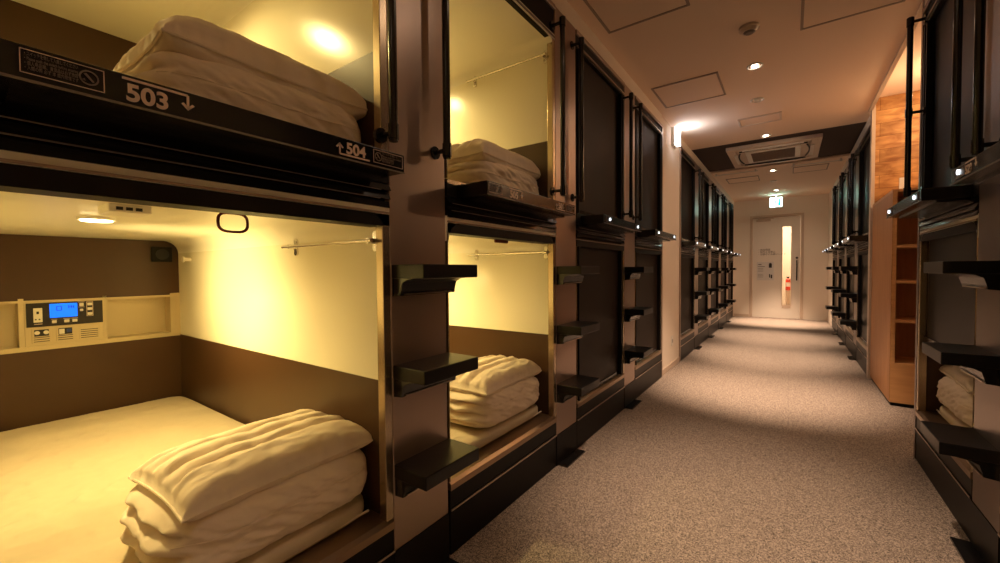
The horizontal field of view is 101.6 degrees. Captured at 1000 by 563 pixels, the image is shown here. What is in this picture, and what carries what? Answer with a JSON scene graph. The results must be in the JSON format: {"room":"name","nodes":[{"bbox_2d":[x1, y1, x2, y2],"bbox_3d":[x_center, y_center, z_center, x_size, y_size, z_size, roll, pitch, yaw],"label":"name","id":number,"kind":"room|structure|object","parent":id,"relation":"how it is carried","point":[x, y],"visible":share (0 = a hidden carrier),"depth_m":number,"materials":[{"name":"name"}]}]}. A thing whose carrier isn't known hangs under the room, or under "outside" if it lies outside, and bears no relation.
{"room":"capsule hotel","nodes":[
{"label":"capsule hotel","id":0,"kind":"room"},
{"bbox_2d":[551,0,733,368],"bbox_3d":[1.522,-0.390,5.779,2.100,2.650,15.200,1,2,35],"label":"wall","id":1,"kind":"structure","parent":0,"point":[671,156],"depth_m":4.39,"materials":[{"name":"beige paint"}]},
{"bbox_2d":[660,128,662,376],"bbox_3d":[1.637,-0.295,4.144,0.024,2.545,0.025,1,2,35],"label":"trim","id":2,"kind":"structure","parent":1,"relation":"attached to","point":[661,128],"depth_m":4.14,"materials":[{"name":"beige"}]},
{"bbox_2d":[662,357,678,375],"bbox_3d":[1.892,0.936,4.529,0.016,0.060,0.833,1,2,35],"label":"baseboard","id":3,"kind":"structure","parent":1,"relation":"attached to","point":[667,368],"depth_m":4.50,"materials":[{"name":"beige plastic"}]},
{"bbox_2d":[671,127,680,148],"bbox_3d":[1.941,-1.589,4.497,0.070,0.200,0.150,1,2,35],"label":"emergency light","id":4,"kind":"object","parent":1,"relation":"attached to","point":[675,132],"visible":1,"depth_m":4.44,"materials":[{"name":"white plastic"}]},
{"bbox_2d":[675,127,680,145],"bbox_3d":[1.955,-1.589,4.488,0.036,0.176,0.124,1,2,35],"label":"diffuser","id":5,"kind":"object","parent":4,"relation":"attached to","point":[677,131],"depth_m":4.44,"materials":[{"name":"white"}]},
{"bbox_2d":[679,146,680,361],"bbox_3d":[2.133,-0.317,4.842,0.024,2.545,0.022,1,2,35],"label":"trim","id":6,"kind":"structure","parent":1,"relation":"attached to","point":[680,146],"depth_m":4.83,"materials":[{"name":"beige"}]},
{"bbox_2d":[449,316,969,562],"bbox_3d":[3.023,0.982,4.755,5.760,0.060,15.200,1,2,35],"label":"floor","id":7,"kind":"structure","parent":0,"point":[764,443],"depth_m":2.15,"materials":[{"name":"carpet"}]},
{"bbox_2d":[0,104,394,562],"bbox_3d":[-1.428,0.377,1.559,2.033,1.385,0.896,1,2,35],"label":"capsule","id":8,"kind":"object","parent":7,"relation":"on","point":[135,269],"visible":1,"depth_m":1.64,"materials":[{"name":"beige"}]},
{"bbox_2d":[33,308,42,322],"bbox_3d":[-2.201,0.161,1.944,0.003,0.068,0.029,1,2,35],"label":"power socket","id":9,"kind":"object","parent":8,"relation":"attached to","point":[37,312],"depth_m":1.94,"materials":[{"name":"white plastic"}]},
{"bbox_2d":[0,396,368,562],"bbox_3d":[-1.390,0.723,1.548,1.790,0.119,0.845,1,2,35],"label":"mattress","id":10,"kind":"object","parent":8,"relation":"on","point":[65,485],"visible":0.58,"depth_m":1.37,"materials":[{"name":"beige fabric"}]},
{"bbox_2d":[119,449,366,562],"bbox_3d":[-0.747,0.633,1.252,0.440,0.182,0.593,1,2,35],"label":"quilt","id":11,"kind":"object","parent":10,"relation":"on","point":[232,534],"visible":0.59,"depth_m":1.06,"materials":[{"name":"beige fabric"}]},
{"bbox_2d":[128,409,372,522],"bbox_3d":[-0.731,0.520,1.262,0.377,0.131,0.550,1,2,34],"label":"pillow","id":12,"kind":"object","parent":11,"relation":"on","point":[197,479],"visible":0.99,"depth_m":1.13,"materials":[{"name":"beige fabric"}]},
{"bbox_2d":[0,0,404,183],"bbox_3d":[-1.380,-0.864,1.486,2.173,1.220,0.896,1,2,35],"label":"capsule","id":13,"kind":"object","parent":8,"relation":"on","point":[58,58],"visible":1,"depth_m":1.29,"materials":[{"name":"black plastic"}]},
{"bbox_3d":[-1.398,-0.352,1.519,1.790,0.119,0.845,1,2,35],"label":"mattress","id":14,"kind":"object","parent":13,"relation":"on","visible":0},
{"bbox_2d":[126,51,360,142],"bbox_3d":[-0.754,-0.457,1.223,0.440,0.212,0.590,1,2,35],"label":"quilt","id":15,"kind":"object","parent":14,"relation":"on","point":[219,82],"visible":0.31,"depth_m":1.02,"materials":[{"name":"beige fabric"}]},
{"bbox_2d":[113,15,367,120],"bbox_3d":[-0.739,-0.589,1.233,0.377,0.168,0.572,1,2,34],"label":"pillow","id":16,"kind":"object","parent":15,"relation":"on","point":[194,37],"visible":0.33,"depth_m":1.05,"materials":[{"name":"beige fabric"}]},
{"bbox_2d":[373,0,478,562],"bbox_3d":[-0.260,-0.207,1.384,0.210,2.545,0.321,1,2,35],"label":"post","id":17,"kind":"object","parent":7,"relation":"on","point":[418,31],"visible":0.98,"depth_m":1.41,"materials":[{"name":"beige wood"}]},
{"bbox_2d":[445,197,556,554],"bbox_3d":[-0.762,0.347,2.497,2.033,1.385,0.896,1,2,35],"label":"capsule","id":18,"kind":"object","parent":7,"relation":"on","point":[509,309],"visible":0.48,"depth_m":2.26,"materials":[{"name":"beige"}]},
{"bbox_2d":[450,404,540,448],"bbox_3d":[-0.724,0.693,2.485,1.790,0.119,0.845,1,2,35],"label":"mattress","id":19,"kind":"object","parent":18,"relation":"on","point":[477,437],"visible":0.04,"depth_m":1.94,"materials":[{"name":"beige fabric"}]},
{"bbox_2d":[450,376,538,427],"bbox_3d":[-0.082,0.602,2.189,0.441,0.184,0.596,1,2,35],"label":"quilt","id":20,"kind":"object","parent":19,"relation":"on","point":[466,409],"visible":0.48,"depth_m":1.95,"materials":[{"name":"beige fabric"}]},
{"bbox_2d":[450,355,541,396],"bbox_3d":[-0.065,0.491,2.200,0.377,0.130,0.550,1,2,34],"label":"pillow","id":21,"kind":"object","parent":20,"relation":"on","point":[494,374],"visible":0.77,"depth_m":2.04,"materials":[{"name":"beige fabric"}]},
{"bbox_2d":[444,0,575,218],"bbox_3d":[-0.714,-0.894,2.423,2.173,1.220,0.896,1,2,35],"label":"capsule","id":22,"kind":"object","parent":18,"relation":"on","point":[502,52],"visible":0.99,"depth_m":2.28,"materials":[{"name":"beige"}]},
{"bbox_3d":[-0.732,-0.382,2.456,1.790,0.119,0.845,1,2,35],"label":"mattress","id":23,"kind":"object","parent":22,"relation":"on","visible":0},
{"bbox_2d":[444,160,538,194],"bbox_3d":[-0.090,-0.486,2.160,0.441,0.211,0.595,1,2,35],"label":"quilt","id":24,"kind":"object","parent":23,"relation":"on","point":[470,171],"visible":0.38,"depth_m":1.92,"materials":[{"name":"beige fabric"}]},
{"bbox_2d":[447,138,540,179],"bbox_3d":[-0.073,-0.618,2.170,0.377,0.163,0.572,1,2,34],"label":"pillow","id":25,"kind":"object","parent":24,"relation":"on","point":[478,149],"visible":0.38,"depth_m":1.95,"materials":[{"name":"beige fabric"}]},
{"bbox_2d":[549,6,599,467],"bbox_3d":[0.406,-0.237,2.321,0.210,2.545,0.321,1,2,35],"label":"post","id":26,"kind":"object","parent":7,"relation":"on","point":[569,385],"visible":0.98,"depth_m":2.35,"materials":[{"name":"black paint"}]},
{"bbox_2d":[576,224,625,447],"bbox_3d":[0.688,0.326,2.879,0.113,1.385,0.878,1,2,35],"label":"capsule","id":27,"kind":"object","parent":7,"relation":"on","point":[600,297],"visible":0.75,"depth_m":2.86,"materials":[{"name":"black"}]},
{"bbox_2d":[580,247,617,380],"bbox_3d":[0.688,0.251,2.866,0.017,0.964,0.795,1,2,35],"label":"roller blind","id":28,"kind":"object","parent":27,"relation":"hanging from","point":[598,292],"depth_m":2.89,"materials":[{"name":"black fabric"}]},
{"bbox_2d":[575,29,640,233],"bbox_3d":[0.737,-0.940,2.804,0.257,1.171,0.878,1,2,35],"label":"capsule","id":29,"kind":"object","parent":27,"relation":"on","point":[602,207],"visible":0.88,"depth_m":2.83,"materials":[{"name":"black"}]},
{"bbox_2d":[580,61,617,217],"bbox_3d":[0.679,-0.929,2.836,0.015,0.993,0.795,1,2,35],"label":"roller blind","id":30,"kind":"object","parent":29,"relation":"hanging from","point":[600,96],"depth_m":2.85,"materials":[{"name":"black fabric"}]},
{"bbox_2d":[621,85,652,409],"bbox_3d":[1.072,-0.267,3.258,0.210,2.545,0.321,1,2,35],"label":"post","id":31,"kind":"object","parent":7,"relation":"on","point":[632,352],"visible":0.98,"depth_m":3.25,"materials":[{"name":"black paint"}]},
{"bbox_2d":[635,236,662,398],"bbox_3d":[1.354,0.296,3.816,0.113,1.385,0.878,1,2,35],"label":"capsule","id":32,"kind":"object","parent":7,"relation":"on","point":[648,289],"visible":0.79,"depth_m":3.84,"materials":[{"name":"black paint"}]},
{"bbox_2d":[637,253,656,349],"bbox_3d":[1.354,0.221,3.803,0.017,0.964,0.795,1,2,35],"label":"roller blind","id":33,"kind":"object","parent":32,"relation":"hanging from","point":[647,283],"depth_m":3.84,"materials":[{"name":"black fabric"}]},
{"bbox_2d":[635,96,675,241],"bbox_3d":[1.403,-0.970,3.741,0.257,1.171,0.878,1,2,35],"label":"capsule","id":34,"kind":"object","parent":32,"relation":"on","point":[651,223],"visible":0.77,"depth_m":3.81,"materials":[{"name":"black paint"}]},
{"bbox_2d":[637,114,657,229],"bbox_3d":[1.345,-0.959,3.772,0.015,0.993,0.795,1,2,35],"label":"roller blind","id":35,"kind":"object","parent":34,"relation":"hanging from","point":[649,221],"depth_m":3.83,"materials":[{"name":"black fabric"}]},
{"bbox_2d":[681,246,694,359],"bbox_3d":[2.368,0.251,5.242,0.113,1.385,0.878,1,2,35],"label":"capsule","id":36,"kind":"object","parent":7,"relation":"on","point":[687,257],"visible":0.8,"depth_m":5.29,"materials":[{"name":"black paint"}]},
{"bbox_2d":[681,258,691,332],"bbox_3d":[2.368,0.176,5.229,0.017,0.964,0.795,1,2,35],"label":"roller blind","id":37,"kind":"object","parent":36,"relation":"hanging from","point":[686,263],"depth_m":5.27,"materials":[{"name":"black fabric"}]},
{"bbox_2d":[681,147,705,248],"bbox_3d":[2.417,-1.015,5.167,0.257,1.171,0.878,1,2,35],"label":"capsule","id":38,"kind":"object","parent":36,"relation":"on","point":[687,163],"visible":0.86,"depth_m":5.24,"materials":[{"name":"black paint"}]},
{"bbox_2d":[682,160,691,240],"bbox_3d":[2.358,-1.004,5.198,0.015,0.993,0.795,1,2,35],"label":"roller blind","id":39,"kind":"object","parent":38,"relation":"hanging from","point":[686,166],"depth_m":5.25,"materials":[{"name":"black fabric"}]},
{"bbox_2d":[693,164,709,349],"bbox_3d":[2.752,-0.342,5.621,0.210,2.545,0.321,1,2,35],"label":"post","id":40,"kind":"object","parent":7,"relation":"on","point":[699,234],"visible":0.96,"depth_m":5.62,"materials":[{"name":"black paint"}]},
{"bbox_2d":[698,249,708,345],"bbox_3d":[3.034,0.221,6.179,0.113,1.385,0.878,1,2,35],"label":"capsule","id":41,"kind":"object","parent":7,"relation":"on","point":[703,262],"visible":0.72,"depth_m":6.23,"materials":[{"name":"black paint"}]},
{"bbox_2d":[699,259,705,320],"bbox_3d":[3.034,0.146,6.166,0.017,0.964,0.795,1,2,35],"label":"roller blind","id":42,"kind":"object","parent":41,"relation":"hanging from","point":[702,262],"depth_m":6.25,"materials":[{"name":"black"}]},
{"bbox_2d":[698,167,717,251],"bbox_3d":[3.083,-1.045,6.104,0.257,1.171,0.878,1,2,35],"label":"capsule","id":43,"kind":"object","parent":41,"relation":"on","point":[709,248],"visible":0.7,"depth_m":6.36,"materials":[{"name":"black paint"}]},
{"bbox_2d":[699,179,705,243],"bbox_3d":[3.024,-1.034,6.136,0.015,0.993,0.795,1,2,35],"label":"roller blind","id":44,"kind":"object","parent":43,"relation":"hanging from","point":[704,241],"depth_m":6.33,"materials":[{"name":"black"}]},
{"bbox_2d":[707,178,720,337],"bbox_3d":[3.418,-0.372,6.558,0.210,2.545,0.321,1,2,35],"label":"post","id":45,"kind":"object","parent":7,"relation":"on","point":[712,189],"visible":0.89,"depth_m":6.54,"materials":[{"name":"metal"}]},
{"bbox_2d":[711,252,718,334],"bbox_3d":[3.700,0.191,7.116,0.113,1.385,0.878,1,2,35],"label":"capsule","id":46,"kind":"object","parent":7,"relation":"on","point":[714,256],"visible":0.69,"depth_m":7.22,"materials":[{"name":"black paint"}]},
{"bbox_2d":[711,261,715,312],"bbox_3d":[3.700,0.116,7.103,0.017,0.964,0.795,1,2,35],"label":"roller blind","id":47,"kind":"object","parent":46,"relation":"hanging from","point":[713,263],"depth_m":7.15,"materials":[{"name":"black"}]},
{"bbox_2d":[711,181,727,253],"bbox_3d":[3.749,-1.075,7.041,0.257,1.171,0.878,1,2,35],"label":"capsule","id":48,"kind":"object","parent":46,"relation":"on","point":[720,251],"visible":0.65,"depth_m":7.35,"materials":[{"name":"black paint"}]},
{"bbox_2d":[712,194,716,246],"bbox_3d":[3.690,-1.064,7.072,0.015,0.993,0.795,1,2,35],"label":"roller blind","id":49,"kind":"object","parent":48,"relation":"hanging from","point":[715,245],"depth_m":7.36,"materials":[{"name":"black"}]},
{"bbox_2d":[720,254,726,325],"bbox_3d":[4.366,0.161,8.053,0.113,1.385,0.878,1,2,35],"label":"capsule","id":50,"kind":"object","parent":7,"relation":"on","point":[723,257],"visible":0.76,"depth_m":8.19,"materials":[{"name":"black paint"}]},
{"bbox_2d":[721,262,724,307],"bbox_3d":[4.366,0.086,8.040,0.017,0.964,0.795,1,2,35],"label":"roller blind","id":51,"kind":"object","parent":50,"relation":"hanging from","point":[722,263],"depth_m":8.19,"materials":[{"name":"black"}]},
{"bbox_2d":[721,192,734,254],"bbox_3d":[4.415,-1.105,7.978,0.257,1.171,0.878,1,2,35],"label":"capsule","id":52,"kind":"object","parent":50,"relation":"on","point":[729,252],"visible":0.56,"depth_m":8.18,"materials":[{"name":"black paint"}]},
{"bbox_2d":[721,211,724,248],"bbox_3d":[4.356,-1.094,8.009,0.015,0.993,0.795,1,2,35],"label":"roller blind","id":53,"kind":"object","parent":52,"relation":"hanging from","point":[721,211],"depth_m":7.92,"materials":[{"name":"black"}]},
{"bbox_2d":[718,191,729,328],"bbox_3d":[4.084,-0.402,7.495,0.210,2.545,0.321,1,2,35],"label":"post","id":54,"kind":"object","parent":7,"relation":"on","point":[721,305],"visible":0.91,"depth_m":7.50,"materials":[{"name":"metal"}]},
{"bbox_2d":[726,199,735,322],"bbox_3d":[4.750,-0.432,8.432,0.210,2.545,0.321,1,2,35],"label":"post","id":55,"kind":"object","parent":7,"relation":"on","point":[729,225],"visible":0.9,"depth_m":8.41,"materials":[{"name":"metal"}]},
{"bbox_2d":[728,256,733,320],"bbox_3d":[5.032,0.132,8.990,0.113,1.385,0.878,1,2,35],"label":"capsule","id":56,"kind":"object","parent":7,"relation":"on","point":[730,259],"visible":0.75,"depth_m":9.14,"materials":[{"name":"black paint"}]},
{"bbox_2d":[728,262,730,303],"bbox_3d":[5.032,0.056,8.977,0.017,0.964,0.795,1,2,35],"label":"roller blind","id":57,"kind":"object","parent":56,"relation":"hanging from","point":[729,263],"depth_m":9.02,"materials":[{"name":"black"}]},
{"bbox_2d":[728,201,739,256],"bbox_3d":[5.081,-1.134,8.915,0.257,1.171,0.878,1,2,35],"label":"capsule","id":58,"kind":"object","parent":56,"relation":"on","point":[736,254],"visible":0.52,"depth_m":9.00,"materials":[{"name":"black paint"}]},
{"bbox_2d":[825,182,839,334],"bbox_3d":[5.578,-0.395,6.801,0.210,2.545,0.321,1,2,35],"label":"post","id":59,"kind":"object","parent":7,"relation":"on","point":[834,308],"visible":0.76,"depth_m":6.77,"materials":[{"name":"metal"}]},
{"bbox_2d":[832,252,836,331],"bbox_3d":[6.004,0.170,7.257,0.113,1.385,0.878,1,2,35],"label":"capsule","id":60,"kind":"object","parent":7,"relation":"on","point":[834,275],"visible":0.44,"depth_m":7.46,"materials":[{"name":"black paint"}]},
{"bbox_2d":[823,183,837,253],"bbox_3d":[5.936,-1.097,7.265,0.257,1.171,0.878,1,2,35],"label":"capsule","id":61,"kind":"object","parent":60,"relation":"on","point":[836,230],"visible":0.38,"depth_m":7.29,"materials":[{"name":"black paint"}]},
{"bbox_2d":[835,193,837,243],"bbox_3d":[5.985,-1.085,7.220,0.015,0.993,0.795,1,2,35],"label":"roller blind","id":62,"kind":"object","parent":61,"relation":"hanging from","point":[836,230],"depth_m":7.38,"materials":[{"name":"black"}]},
{"bbox_2d":[834,260,836,305],"bbox_3d":[5.993,0.095,7.252,0.017,0.964,0.795,1,2,35],"label":"roller blind","id":63,"kind":"object","parent":60,"relation":"hanging from","point":[835,261],"depth_m":7.44,"materials":[{"name":"black"}]},
{"bbox_2d":[831,166,848,344],"bbox_3d":[4.912,-0.365,5.864,0.210,2.545,0.321,1,2,35],"label":"post","id":64,"kind":"object","parent":7,"relation":"on","point":[841,314],"visible":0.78,"depth_m":5.83,"materials":[{"name":"black paint"}]},
{"bbox_2d":[837,249,844,341],"bbox_3d":[5.338,0.200,6.320,0.113,1.385,0.878,1,2,35],"label":"capsule","id":65,"kind":"object","parent":7,"relation":"on","point":[841,256],"visible":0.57,"depth_m":6.52,"materials":[{"name":"black paint"}]},
{"bbox_2d":[827,169,845,250],"bbox_3d":[5.270,-1.067,6.328,0.257,1.171,0.878,1,2,35],"label":"capsule","id":66,"kind":"object","parent":65,"relation":"on","point":[831,248],"visible":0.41,"depth_m":6.33,"materials":[{"name":"black paint"}]},
{"bbox_2d":[843,182,844,236],"bbox_3d":[5.319,-1.056,6.283,0.015,0.993,0.795,1,2,35],"label":"roller blind","id":67,"kind":"object","parent":66,"relation":"hanging from","point":[844,182],"depth_m":6.36,"materials":[{"name":"black"}]},
{"bbox_2d":[841,259,843,311],"bbox_3d":[5.327,0.125,6.315,0.017,0.964,0.795,1,2,35],"label":"roller blind","id":68,"kind":"object","parent":65,"relation":"hanging from","point":[842,260],"depth_m":6.44,"materials":[{"name":"black"}]},
{"bbox_2d":[838,146,859,359],"bbox_3d":[4.246,-0.335,4.927,0.210,2.545,0.321,1,2,35],"label":"post","id":69,"kind":"object","parent":7,"relation":"on","point":[851,323],"visible":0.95,"depth_m":4.89,"materials":[{"name":"black paint"}]},
{"bbox_2d":[845,246,854,355],"bbox_3d":[4.672,0.230,5.383,0.113,1.385,0.878,1,2,35],"label":"capsule","id":70,"kind":"object","parent":7,"relation":"on","point":[850,261],"visible":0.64,"depth_m":5.56,"materials":[{"name":"black paint"}]},
{"bbox_2d":[833,151,855,248],"bbox_3d":[4.604,-1.037,5.391,0.257,1.171,0.878,1,2,35],"label":"capsule","id":71,"kind":"object","parent":70,"relation":"on","point":[839,245],"visible":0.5,"depth_m":5.35,"materials":[{"name":"black paint"}]},
{"bbox_2d":[850,164,855,235],"bbox_3d":[4.653,-1.026,5.346,0.015,0.993,0.795,1,2,35],"label":"roller blind","id":72,"kind":"object","parent":71,"relation":"hanging from","point":[854,200],"depth_m":5.34,"materials":[{"name":"black"}]},
{"bbox_2d":[849,257,853,319],"bbox_3d":[4.661,0.154,5.378,0.017,0.964,0.795,1,2,35],"label":"roller blind","id":73,"kind":"object","parent":70,"relation":"hanging from","point":[851,259],"depth_m":5.50,"materials":[{"name":"black"}]},
{"bbox_2d":[856,241,867,373],"bbox_3d":[4.006,0.260,4.446,0.113,1.385,0.878,1,2,35],"label":"capsule","id":74,"kind":"object","parent":7,"relation":"on","point":[862,260],"visible":0.64,"depth_m":4.61,"materials":[{"name":"black paint"}]},
{"bbox_2d":[842,126,869,244],"bbox_3d":[3.938,-1.008,4.454,0.257,1.171,0.878,1,2,35],"label":"capsule","id":75,"kind":"object","parent":74,"relation":"on","point":[864,159],"visible":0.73,"depth_m":4.57,"materials":[{"name":"black paint"}]},
{"bbox_2d":[862,142,869,234],"bbox_3d":[3.987,-0.996,4.409,0.015,0.993,0.795,1,2,35],"label":"roller blind","id":76,"kind":"object","parent":75,"relation":"hanging from","point":[866,147],"depth_m":4.54,"materials":[{"name":"black"}]},
{"bbox_2d":[860,254,867,340],"bbox_3d":[3.995,0.184,4.441,0.017,0.964,0.795,1,2,35],"label":"roller blind","id":77,"kind":"object","parent":74,"relation":"hanging from","point":[863,257],"depth_m":4.58,"materials":[{"name":"black"}]},
{"bbox_2d":[870,187,917,407],"bbox_3d":[3.627,0.124,3.442,0.624,1.715,0.956,1,2,35],"label":"bookcase","id":78,"kind":"object","parent":7,"relation":"on","point":[894,240],"visible":0.42,"depth_m":3.43,"materials":[{"name":"orange wood"}]},
{"bbox_2d":[915,196,978,539],"bbox_3d":[2.951,0.348,1.391,2.033,1.385,0.896,1,2,35],"label":"capsule","id":79,"kind":"object","parent":7,"relation":"on","point":[947,310],"visible":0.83,"depth_m":1.99,"materials":[{"name":"black wood"}]},
{"bbox_2d":[886,0,979,218],"bbox_3d":[2.102,-0.928,1.957,0.257,1.171,0.878,1,2,35],"label":"capsule","id":80,"kind":"object","parent":79,"relation":"on","point":[937,195],"visible":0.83,"depth_m":2.06,"materials":[{"name":"black"}]},
{"bbox_2d":[903,13,928,196],"bbox_3d":[2.327,-0.979,2.285,0.086,1.000,0.046,1,2,35],"label":"pole","id":81,"kind":"object","parent":80,"relation":"attached to","point":[910,22],"visible":0.83,"depth_m":2.29,"materials":[{"name":"black metal"}]},
{"bbox_2d":[931,0,974,187],"bbox_3d":[2.151,-0.916,1.912,0.015,0.993,0.795,1,2,35],"label":"roller blind","id":82,"kind":"object","parent":80,"relation":"hanging from","point":[942,19],"depth_m":2.04,"materials":[{"name":"black"}]},
{"bbox_2d":[927,232,976,344],"bbox_3d":[2.157,0.057,1.939,0.017,0.550,0.795,1,2,35],"label":"roller blind","id":83,"kind":"object","parent":79,"relation":"hanging from","point":[951,306],"depth_m":1.95,"materials":[{"name":"black fabric"}]},
{"bbox_2d":[936,405,971,427],"bbox_3d":[2.923,0.693,1.426,1.790,0.119,0.845,1,2,35],"label":"mattress","id":84,"kind":"object","parent":79,"relation":"on","point":[949,416],"visible":0.23,"depth_m":2.08,"materials":[{"name":"beige"}]},
{"bbox_2d":[936,376,972,426],"bbox_3d":[2.434,0.591,1.935,0.444,0.182,0.598,1,2,35],"label":"quilt","id":85,"kind":"object","parent":84,"relation":"on","point":[951,395],"visible":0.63,"depth_m":1.99,"materials":[{"name":"beige fabric"}]},
{"bbox_2d":[939,365,972,394],"bbox_3d":[2.441,0.478,1.953,0.378,0.132,0.551,1,2,37],"label":"pillow","id":86,"kind":"object","parent":85,"relation":"on","point":[961,378],"visible":0.3,"depth_m":2.02,"materials":[{"name":"beige fabric"}]},
{"bbox_2d":[920,0,999,562],"bbox_3d":[1.772,-0.227,1.533,0.210,2.545,0.313,1,2,35],"label":"post","id":87,"kind":"object","parent":7,"relation":"on","point":[979,446],"visible":0.9,"depth_m":1.49,"materials":[{"name":"brown"}]},
{"bbox_2d":[567,0,921,201],"bbox_3d":[2.986,-1.788,4.693,5.800,0.180,15.200,1,2,35],"label":"ceiling","id":88,"kind":"structure","parent":0,"point":[828,75],"depth_m":3.16,"materials":[{"name":"beige paint"}]},
{"bbox_2d":[583,0,689,33],"bbox_3d":[0.765,-1.614,2.320,0.490,0.008,0.510,1,2,35],"label":"ceiling hatch","id":89,"kind":"object","parent":88,"relation":"attached to","point":[614,15],"visible":1,"depth_m":2.43,"materials":[{"name":"beige paint"}]},
{"bbox_2d":[651,72,725,107],"bbox_3d":[1.649,-1.653,3.555,0.510,0.008,0.510,1,2,35],"label":"ceiling hatch","id":90,"kind":"object","parent":88,"relation":"attached to","point":[707,86],"visible":1,"depth_m":3.53,"materials":[{"name":"beige paint"}]},
{"bbox_2d":[726,175,759,183],"bbox_3d":[4.226,-1.766,7.095,0.480,0.008,0.450,1,2,35],"label":"ceiling hatch","id":91,"kind":"object","parent":88,"relation":"attached to","point":[750,178],"visible":1,"depth_m":7.06,"materials":[{"name":"beige paint"}]},
{"bbox_2d":[739,22,759,35],"bbox_3d":[1.598,-1.611,2.618,0.116,0.042,0.116,1,2,35],"label":"smoke detector","id":92,"kind":"object","parent":88,"relation":"attached to","point":[750,28],"visible":1,"depth_m":2.59,"materials":[{"name":"beige plastic"}]},
{"bbox_2d":[746,62,763,69],"bbox_3d":[1.948,-1.646,3.116,0.114,0.014,0.114,1,2,35],"label":"recessed light","id":93,"kind":"object","parent":88,"relation":"in","point":[756,65],"visible":1,"depth_m":3.11,"materials":[{"name":"white plastic"}]},
{"bbox_2d":[737,111,781,127],"bbox_3d":[2.693,-1.677,4.230,0.380,0.012,0.260,1,2,35],"label":"ceiling hatch","id":94,"kind":"object","parent":88,"relation":"in","point":[776,116],"visible":1,"depth_m":4.22,"materials":[{"name":"paint"}]},
{"bbox_2d":[769,195,782,207],"bbox_3d":[5.837,-1.696,8.630,0.230,0.255,0.048,1,2,35],"label":"exit sign","id":95,"kind":"object","parent":88,"relation":"hanging from","point":[774,202],"visible":1,"depth_m":8.62,"materials":[{"name":"white plastic"}]},
{"bbox_2d":[692,122,865,171],"bbox_3d":[3.577,-1.784,5.525,5.800,0.060,1.600,1,2,35],"label":"ceiling panel","id":96,"kind":"object","parent":88,"relation":"attached to","point":[838,140],"depth_m":5.22,"materials":[{"name":"brown paint"}]},
{"bbox_2d":[726,133,822,167],"bbox_3d":[3.682,-1.726,5.501,1.000,0.056,1.120,1,2,35],"label":"air conditioner","id":97,"kind":"object","parent":96,"relation":"attached to","point":[808,146],"visible":1,"depth_m":5.34,"materials":[{"name":"beige plastic"}]},
{"bbox_2d":[751,147,794,161],"bbox_3d":[3.684,-1.705,5.504,0.480,0.006,0.505,1,2,35],"label":"grille","id":98,"kind":"object","parent":97,"relation":"attached to","point":[789,152],"depth_m":5.47,"materials":[{"name":"brown"}]},
{"bbox_2d":[793,163,828,172],"bbox_3d":[4.803,-1.750,6.318,0.440,0.008,0.450,1,2,35],"label":"ceiling hatch","id":99,"kind":"object","parent":88,"relation":"attached to","point":[817,167],"visible":1,"depth_m":6.31,"materials":[{"name":"beige paint"}]},
{"bbox_2d":[791,158,843,166],"bbox_3d":[4.577,-1.719,5.897,0.600,0.045,0.024,1,2,35],"label":"rail","id":100,"kind":"object","parent":88,"relation":"attached to","point":[841,159],"visible":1,"depth_m":5.89,"materials":[{"name":"white plastic"}]},
{"bbox_2d":[800,0,905,30],"bbox_3d":[2.004,-1.623,2.304,0.490,0.008,0.500,1,2,35],"label":"ceiling hatch","id":101,"kind":"object","parent":88,"relation":"attached to","point":[817,12],"visible":1,"depth_m":2.43,"materials":[{"name":"beige paint"}]},
{"bbox_2d":[733,194,828,320],"bbox_3d":[6.101,-0.512,9.098,5.800,2.650,0.120,1,2,35],"label":"wall","id":102,"kind":"structure","parent":0,"point":[815,208],"depth_m":8.72,"materials":[{"name":"beige paint"}]},
{"bbox_2d":[749,213,803,319],"bbox_3d":[6.119,-0.331,9.053,0.985,2.290,0.142,1,2,35],"label":"door","id":103,"kind":"structure","parent":102,"relation":"in","point":[778,239],"depth_m":9.01,"materials":[{"name":"white paint"}]},
{"bbox_2d":[757,262,773,279],"bbox_3d":[5.952,-0.233,9.156,0.315,0.410,0.010,1,2,35],"label":"notice sheet","id":104,"kind":"object","parent":103,"relation":"attached to","point":[765,270],"visible":1,"depth_m":9.15,"materials":[{"name":"white paper"}]},
{"bbox_2d":[828,0,927,325],"bbox_3d":[4.545,-0.456,3.628,2.000,2.850,15.200,1,2,35],"label":"wall","id":105,"kind":"structure","parent":0,"point":[830,257],"depth_m":7.91,"materials":[{"name":"beige paint"}]},
{"bbox_2d":[866,105,875,378],"bbox_3d":[3.686,-0.380,4.053,0.028,2.690,0.095,1,2,35],"label":"trim","id":106,"kind":"structure","parent":105,"relation":"attached to","point":[873,112],"depth_m":4.03,"materials":[{"name":"beige paint"}]},
{"bbox_2d":[868,3,921,111],"bbox_3d":[3.029,-1.721,3.149,0.030,0.152,2.110,1,2,35],"label":"trim","id":107,"kind":"structure","parent":105,"relation":"attached to","point":[918,15],"depth_m":3.09,"materials":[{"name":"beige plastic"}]},
{"bbox_2d":[871,90,919,378],"bbox_3d":[4.437,-0.421,3.503,1.832,2.790,0.070,1,2,35],"label":"plank","id":108,"kind":"object","parent":105,"relation":"attached to","point":[890,110],"visible":0.2,"depth_m":3.91,"materials":[{"name":"brown wood"}]},
{"bbox_2d":[913,0,925,457],"bbox_3d":[3.168,-0.296,1.782,1.904,2.650,0.032,1,2,35],"label":"post","id":109,"kind":"object","parent":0,"point":[923,1],"visible":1,"depth_m":2.33,"materials":[{"name":"brown"}]},
{"bbox_3d":[1.504,0.369,1.012,0.113,1.385,0.878,1,2,35],"label":"capsule","id":110,"kind":"object","parent":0,"visible":0},
{"bbox_2d":[950,141,999,185],"bbox_3d":[1.436,-0.898,1.020,0.257,1.171,0.878,1,2,35],"label":"capsule","id":111,"kind":"object","parent":110,"relation":"on","point":[984,168],"visible":1,"depth_m":1.24,"materials":[{"name":"black"}]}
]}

